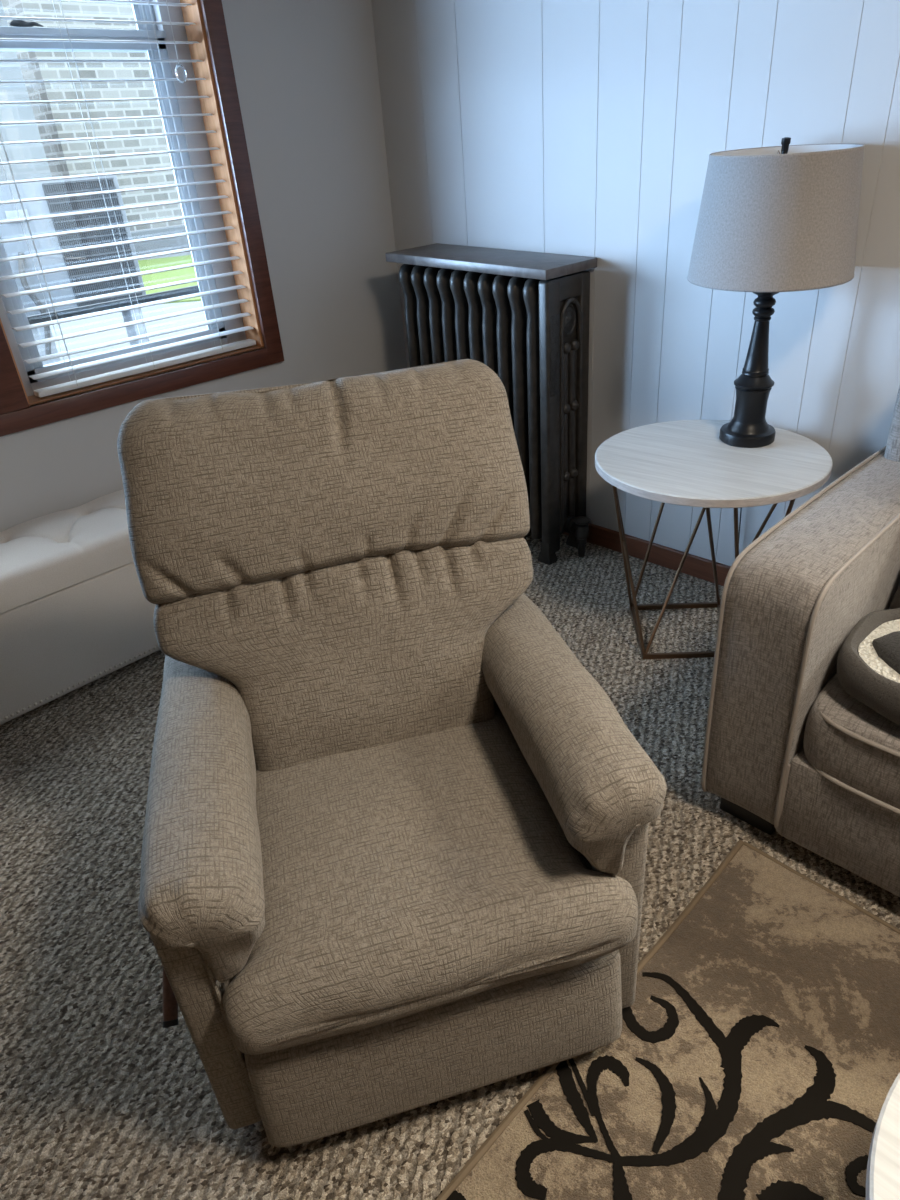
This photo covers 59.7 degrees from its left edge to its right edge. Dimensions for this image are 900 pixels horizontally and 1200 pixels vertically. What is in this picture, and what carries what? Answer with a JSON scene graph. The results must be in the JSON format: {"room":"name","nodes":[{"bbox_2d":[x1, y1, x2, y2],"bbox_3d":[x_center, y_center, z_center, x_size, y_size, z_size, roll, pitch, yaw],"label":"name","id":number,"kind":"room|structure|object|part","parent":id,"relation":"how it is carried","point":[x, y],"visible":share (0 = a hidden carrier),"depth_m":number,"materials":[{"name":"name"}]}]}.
{"room":"living room","nodes":[
{"label":"living room","id":0,"kind":"room"},
{"bbox_2d":[0,0,406,531],"bbox_3d":[-2.166,-0.703,2.047,5.600,2.680,0.200,-29,38,-36],"label":"wall","id":1,"kind":"structure","parent":0,"point":[306,71],"depth_m":3.14,"materials":[{"name":"paint"}]},
{"bbox_2d":[0,324,28,414],"bbox_3d":[-1.600,-1.300,2.354,0.103,1.460,0.210,-29,38,-36],"label":"trim","id":2,"kind":"structure","parent":1,"relation":"attached to","point":[12,395],"depth_m":2.62,"materials":[{"name":"red wood"}]},
{"bbox_2d":[0,0,263,406],"bbox_3d":[-1.233,-1.515,2.674,0.977,1.472,0.195,-29,38,-36],"label":"window","id":3,"kind":"structure","parent":1,"relation":"in","point":[192,13],"depth_m":2.88,"materials":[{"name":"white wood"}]},
{"bbox_2d":[9,20,42,26],"bbox_3d":[-1.333,-1.813,2.467,0.021,0.028,0.114,15,36,31],"label":"scrap","id":4,"kind":"object","parent":3,"relation":"on","point":[17,23],"visible":0.96,"depth_m":2.46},
{"bbox_3d":[-1.329,-1.957,2.462,0.809,0.385,0.034,-29,38,-36],"label":"sash","id":5,"kind":"part","parent":3,"relation":"part of","materials":[{"name":"white plastic"}]},
{"bbox_2d":[0,0,255,397],"bbox_3d":[-1.179,-1.504,2.649,0.890,1.430,0.083,-29,38,-36],"label":"window blind","id":6,"kind":"object","parent":3,"relation":"attached to","point":[181,76],"visible":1,"depth_m":2.75,"materials":[{"name":"white plastic"}]},
{"bbox_3d":[-1.400,-1.373,2.487,0.014,1.380,0.058,-29,38,-36],"label":"ladder cord","id":7,"kind":"part","parent":6,"relation":"part of","materials":[{"name":"white fabric"}]},
{"bbox_3d":[-1.190,-1.492,2.661,0.014,1.380,0.058,-29,38,-36],"label":"ladder cord","id":8,"kind":"part","parent":6,"relation":"part of","materials":[{"name":"white fabric"}]},
{"bbox_3d":[-1.137,-0.900,3.011,0.890,0.020,0.052,-29,38,-36],"label":"rail","id":9,"kind":"part","parent":6,"relation":"part of","materials":[{"name":"white plastic"}]},
{"bbox_3d":[-0.947,-2.040,2.605,0.017,0.435,0.002,-29,38,-36],"label":"pull cord","id":10,"kind":"part","parent":6,"relation":"part of","materials":[{"name":"white plastic"}]},
{"bbox_3d":[-0.979,-1.611,2.834,0.014,1.380,0.058,-29,38,-36],"label":"ladder cord","id":11,"kind":"part","parent":6,"relation":"part of","materials":[{"name":"white fabric"}]},
{"bbox_2d":[0,348,269,436],"bbox_3d":[-1.554,-1.261,2.276,2.092,1.605,0.019,-29,38,-36],"label":"trim","id":12,"kind":"structure","parent":1,"relation":"attached to","point":[81,404],"depth_m":2.90,"materials":[{"name":"red wood"}]},
{"bbox_2d":[200,0,283,364],"bbox_3d":[-1.532,-1.273,2.294,2.173,1.605,0.020,-29,38,-36],"label":"trim","id":13,"kind":"structure","parent":1,"relation":"attached to","point":[212,10],"depth_m":2.94,"materials":[{"name":"red wood"}]},
{"bbox_2d":[0,531,899,1199],"bbox_3d":[-0.251,1.310,0.933,5.400,0.060,5.220,-29,38,-36],"label":"floor","id":14,"kind":"structure","parent":0,"point":[100,1100],"depth_m":1.83,"materials":[{"name":"carpet"}]},
{"bbox_2d":[0,489,159,724],"bbox_3d":[-1.287,-0.037,2.825,1.220,0.505,0.440,-29,38,-36],"label":"storage bench","id":15,"kind":"object","parent":14,"relation":"on","point":[75,611],"visible":0.5,"depth_m":2.60,"materials":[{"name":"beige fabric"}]},
{"bbox_3d":[-1.301,-0.209,2.725,1.220,0.106,0.440,-29,38,-36],"label":"lid","id":16,"kind":"part","parent":15,"relation":"part of","materials":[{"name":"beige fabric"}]},
{"bbox_2d":[117,359,666,1147],"bbox_3d":[-0.176,0.222,1.558,0.891,1.175,0.984,-11,31,-11],"label":"recliner","id":17,"kind":"object","parent":14,"relation":"on","point":[395,835],"visible":1,"depth_m":1.45,"materials":[{"name":"fabric"}]},
{"bbox_3d":[-0.493,0.677,1.382,0.026,0.089,0.104,-7,30,-4],"label":"lever handle","id":18,"kind":"part","parent":17,"relation":"part of","materials":[{"name":"brown wood"}]},
{"bbox_3d":[-0.492,0.531,1.628,0.068,0.553,0.812,-11,31,-11],"label":"panel","id":19,"kind":"part","parent":17,"relation":"part of","materials":[{"name":"beige fabric"}]},
{"bbox_2d":[117,359,529,604],"bbox_3d":[-0.245,-0.251,1.594,0.794,0.387,0.280,-11,31,-11],"label":"cushion","id":20,"kind":"object","parent":17,"relation":"on","point":[343,489],"depth_m":1.51,"materials":[{"name":"beige fabric"}]},
{"bbox_2d":[154,537,533,771],"bbox_3d":[-0.188,0.124,1.682,0.784,0.478,0.282,-11,31,-11],"label":"cushion","id":21,"kind":"object","parent":17,"relation":"on","point":[325,662],"depth_m":1.59,"materials":[{"name":"beige fabric"}]},
{"bbox_3d":[-0.138,0.526,1.764,0.680,0.320,0.720,-11,31,-11],"label":"frame","id":22,"kind":"part","parent":17,"relation":"part of","materials":[{"name":"beige fabric"}]},
{"bbox_2d":[222,701,637,1054],"bbox_3d":[-0.080,0.478,1.512,0.705,0.212,0.610,-11,31,-11],"label":"seat cushion","id":23,"kind":"object","parent":17,"relation":"on","point":[413,875],"depth_m":1.32,"materials":[{"name":"beige fabric"}]},
{"bbox_3d":[-0.013,0.779,1.421,0.672,0.240,0.133,-11,31,-11],"label":"footrest panel","id":24,"kind":"part","parent":17,"relation":"part of","materials":[{"name":"beige fabric"}]},
{"bbox_3d":[0.217,0.392,1.767,0.068,0.553,0.812,-11,31,-11],"label":"panel","id":25,"kind":"part","parent":17,"relation":"part of","materials":[{"name":"beige fabric"}]},
{"bbox_2d":[398,264,589,564],"bbox_3d":[0.211,-0.800,3.289,0.277,1.139,0.900,-29,38,-36],"label":"radiator","id":26,"kind":"object","parent":14,"relation":"on","point":[533,334],"visible":0.59,"depth_m":3.06,"materials":[{"name":"metal"}]},
{"bbox_2d":[386,243,596,279],"bbox_3d":[0.137,-1.314,3.028,0.295,0.063,0.838,-29,38,-36],"label":"shelf","id":27,"kind":"object","parent":26,"relation":"on","point":[515,263],"visible":1,"depth_m":2.92,"materials":[{"name":"metal"}]},
{"bbox_2d":[436,840,899,1199],"bbox_3d":[0.362,1.508,0.420,3.015,0.026,2.015,-29,38,-36],"label":"area rug","id":28,"kind":"object","parent":14,"relation":"on","point":[755,1055],"visible":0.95,"depth_m":1.47,"materials":[{"name":"beige carpet"}]},
{"bbox_2d":[866,1073,899,1199],"bbox_3d":[0.839,0.935,0.897,0.720,0.436,0.720,-29,38,-36],"label":"coffee table","id":29,"kind":"object","parent":28,"relation":"on","point":[883,1165],"visible":1,"depth_m":0.96,"materials":[{"name":"white wood"}]},
{"bbox_2d":[595,420,832,659],"bbox_3d":[0.820,-0.159,2.575,0.690,0.668,0.690,-29,38,-36],"label":"side table","id":30,"kind":"object","parent":14,"relation":"on","point":[681,462],"visible":0.83,"depth_m":2.36,"materials":[{"name":"white wood"}]},
{"bbox_3d":[0.584,-0.168,2.640,0.012,0.636,0.330,10,33,24],"label":"leg","id":31,"kind":"part","parent":30,"relation":"part of","materials":[{"name":"brown metal"}]},
{"bbox_3d":[0.587,-0.146,2.602,0.011,0.636,0.291,-14,31,-15],"label":"leg","id":32,"kind":"part","parent":30,"relation":"part of","materials":[{"name":"brown metal"}]},
{"bbox_3d":[0.742,-0.279,2.808,0.222,0.635,0.011,-21,34,-26],"label":"leg","id":33,"kind":"part","parent":30,"relation":"part of","materials":[{"name":"brown metal"}]},
{"bbox_3d":[0.810,-0.191,2.647,0.012,0.638,0.532,22,39,38],"label":"leg","id":34,"kind":"part","parent":30,"relation":"part of","materials":[{"name":"brown metal"}]},
{"bbox_3d":[0.850,-0.124,2.527,0.012,0.638,0.555,10,33,24],"label":"leg","id":35,"kind":"part","parent":30,"relation":"part of","materials":[{"name":"brown metal"}]},
{"bbox_3d":[0.875,-0.043,2.384,0.011,0.635,0.246,18,37,33],"label":"leg","id":36,"kind":"part","parent":30,"relation":"part of","materials":[{"name":"brown metal"}]},
{"bbox_3d":[1.052,-0.226,2.673,0.031,0.635,0.224,-29,38,-36],"label":"leg","id":37,"kind":"part","parent":30,"relation":"part of","materials":[{"name":"brown metal"}]},
{"bbox_2d":[687,137,864,536],"bbox_3d":[0.936,-0.601,2.441,0.445,1.450,0.445,-30,40,-35],"label":"table lamp","id":38,"kind":"object","parent":30,"relation":"on","point":[772,220],"visible":0.97,"depth_m":2.04,"materials":[{"name":"white fabric"}]},
{"bbox_3d":[1.021,-0.324,2.763,0.019,0.629,0.134,11,34,25],"label":"power cord","id":39,"kind":"part","parent":38,"relation":"part of","materials":[{"name":"plastic"}]},
{"bbox_3d":[0.925,-0.734,2.360,0.117,0.394,0.117,-30,40,-35],"label":"lamp stem","id":40,"kind":"part","parent":38,"relation":"part of","materials":[{"name":"black paint"}]},
{"bbox_3d":[0.898,-1.059,2.160,0.445,0.317,0.445,-30,40,-35],"label":"lamp shade","id":41,"kind":"part","parent":38,"relation":"part of","materials":[{"name":"fabric"}]},
{"bbox_3d":[0.963,-0.059,2.400,0.012,0.634,0.160,-11,31,-10],"label":"leg","id":42,"kind":"part","parent":30,"relation":"part of","materials":[{"name":"brown metal"}]},
{"bbox_2d":[701,385,899,896],"bbox_3d":[1.703,0.244,1.444,1.089,0.985,2.052,-29,38,-36],"label":"sofa","id":43,"kind":"object","parent":14,"relation":"on","point":[788,750],"visible":0.91,"depth_m":1.72,"materials":[{"name":"fabric"}]},
{"bbox_3d":[1.726,0.512,1.600,1.048,0.238,1.660,-29,38,-36],"label":"panel","id":44,"kind":"part","parent":43,"relation":"part of","materials":[{"name":"beige fabric"}]},
{"bbox_2d":[803,674,899,808],"bbox_3d":[1.286,0.251,1.709,0.775,0.196,0.743,-29,38,-36],"label":"seat cushion","id":45,"kind":"object","parent":43,"relation":"on","point":[850,749],"depth_m":1.66,"materials":[{"name":"beige fabric"}]},
{"bbox_2d":[837,608,899,724],"bbox_3d":[1.169,0.188,1.523,0.756,0.124,0.402,22,39,37],"label":"pet bed","id":46,"kind":"object","parent":43,"relation":"on","point":[868,660],"visible":1,"depth_m":1.63,"materials":[{"name":"grey fabric"}]},
{"bbox_2d":[872,631,899,673],"bbox_3d":[1.154,0.170,1.500,0.640,0.069,0.276,22,39,37],"label":"cushion","id":47,"kind":"object","parent":46,"relation":"on","point":[885,644],"depth_m":1.64,"materials":[{"name":"fabric"}]},
{"bbox_3d":[1.963,-0.037,1.591,0.305,0.685,2.006,-29,38,-36],"label":"frame","id":48,"kind":"part","parent":43,"relation":"part of","materials":[{"name":"beige fabric"}]},
{"bbox_2d":[889,584,899,608],"bbox_3d":[1.267,-0.123,1.711,0.455,0.414,0.193,20,38,36],"label":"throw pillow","id":49,"kind":"object","parent":43,"relation":"on","point":[895,603],"visible":0.91,"depth_m":1.89,"materials":[{"name":"brown fabric"}]},
{"bbox_2d":[371,0,899,565],"bbox_3d":[1.639,-0.931,1.899,0.190,2.680,5.600,-29,38,-36],"label":"wall","id":50,"kind":"structure","parent":0,"point":[588,128],"depth_m":2.65,"materials":[{"name":"paint"}]},
{"bbox_2d":[562,523,730,585],"bbox_3d":[1.660,0.178,2.456,0.016,0.088,5.184,-29,38,-36],"label":"baseboard","id":51,"kind":"structure","parent":50,"relation":"attached to","point":[695,566],"depth_m":3.18,"materials":[{"name":"brown wood"}]},
{"label":"outside","id":52,"kind":"structure","parent":0,"visible":0},
{"bbox_2d":[50,251,207,360],"bbox_3d":[-5.136,-8.585,18.416,44.000,0.100,29.800,-29,38,-36],"label":"ground","id":53,"kind":"structure","parent":52,"point":[90,323],"depth_m":8.40,"materials":[{"name":"grey concrete"}]},
{"bbox_2d":[0,0,51,181],"bbox_3d":[-10.432,-4.811,8.823,10.300,3.800,4.350,-29,38,-36],"label":"block building","id":54,"kind":"structure","parent":53,"relation":"on","point":[9,71],"depth_m":10.34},
{"bbox_2d":[0,175,149,364],"bbox_3d":[-3.052,-2.636,6.409,1.000,1.430,0.442,-25,36,-31],"label":"condenser unit","id":55,"kind":"object","parent":53,"relation":"on","point":[87,184],"visible":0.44,"depth_m":6.21,"materials":[{"name":"grey metal"}]},
{"bbox_3d":[-3.269,-2.900,5.928,0.160,0.080,0.012,-25,36,-31],"label":"name plate","id":56,"kind":"part","parent":55,"relation":"part of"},
{"bbox_3d":[-3.343,-2.081,6.503,0.100,0.420,0.260,-25,36,-31],"label":"leg","id":57,"kind":"part","parent":55,"relation":"part of","materials":[{"name":"white"}]},
{"bbox_2d":[42,177,142,306],"bbox_3d":[-2.848,-2.854,6.316,0.540,0.929,0.012,-25,36,-31],"label":"grille","id":58,"kind":"object","parent":55,"relation":"attached to","point":[87,184],"depth_m":6.28,"materials":[{"name":"grey metal"}]},
{"bbox_3d":[-2.753,-2.358,6.894,0.100,0.420,0.260,-25,36,-31],"label":"leg","id":59,"kind":"part","parent":55,"relation":"part of","materials":[{"name":"white"}]},
{"bbox_2d":[1,0,189,255],"bbox_3d":[-5.741,-12.190,17.369,9.800,7.250,7.220,-29,38,-36],"label":"brick building","id":60,"kind":"structure","parent":53,"relation":"on","point":[17,8],"depth_m":13.53,"materials":[{"name":"beige brick"}]},
{"bbox_2d":[138,255,201,303],"bbox_3d":[-2.392,-5.048,11.869,7.382,0.040,6.509,-12,31,-12],"label":"lawn","id":61,"kind":"structure","parent":53,"relation":"on","point":[165,277],"depth_m":11.95,"materials":[{"name":"green plant"}]}
]}

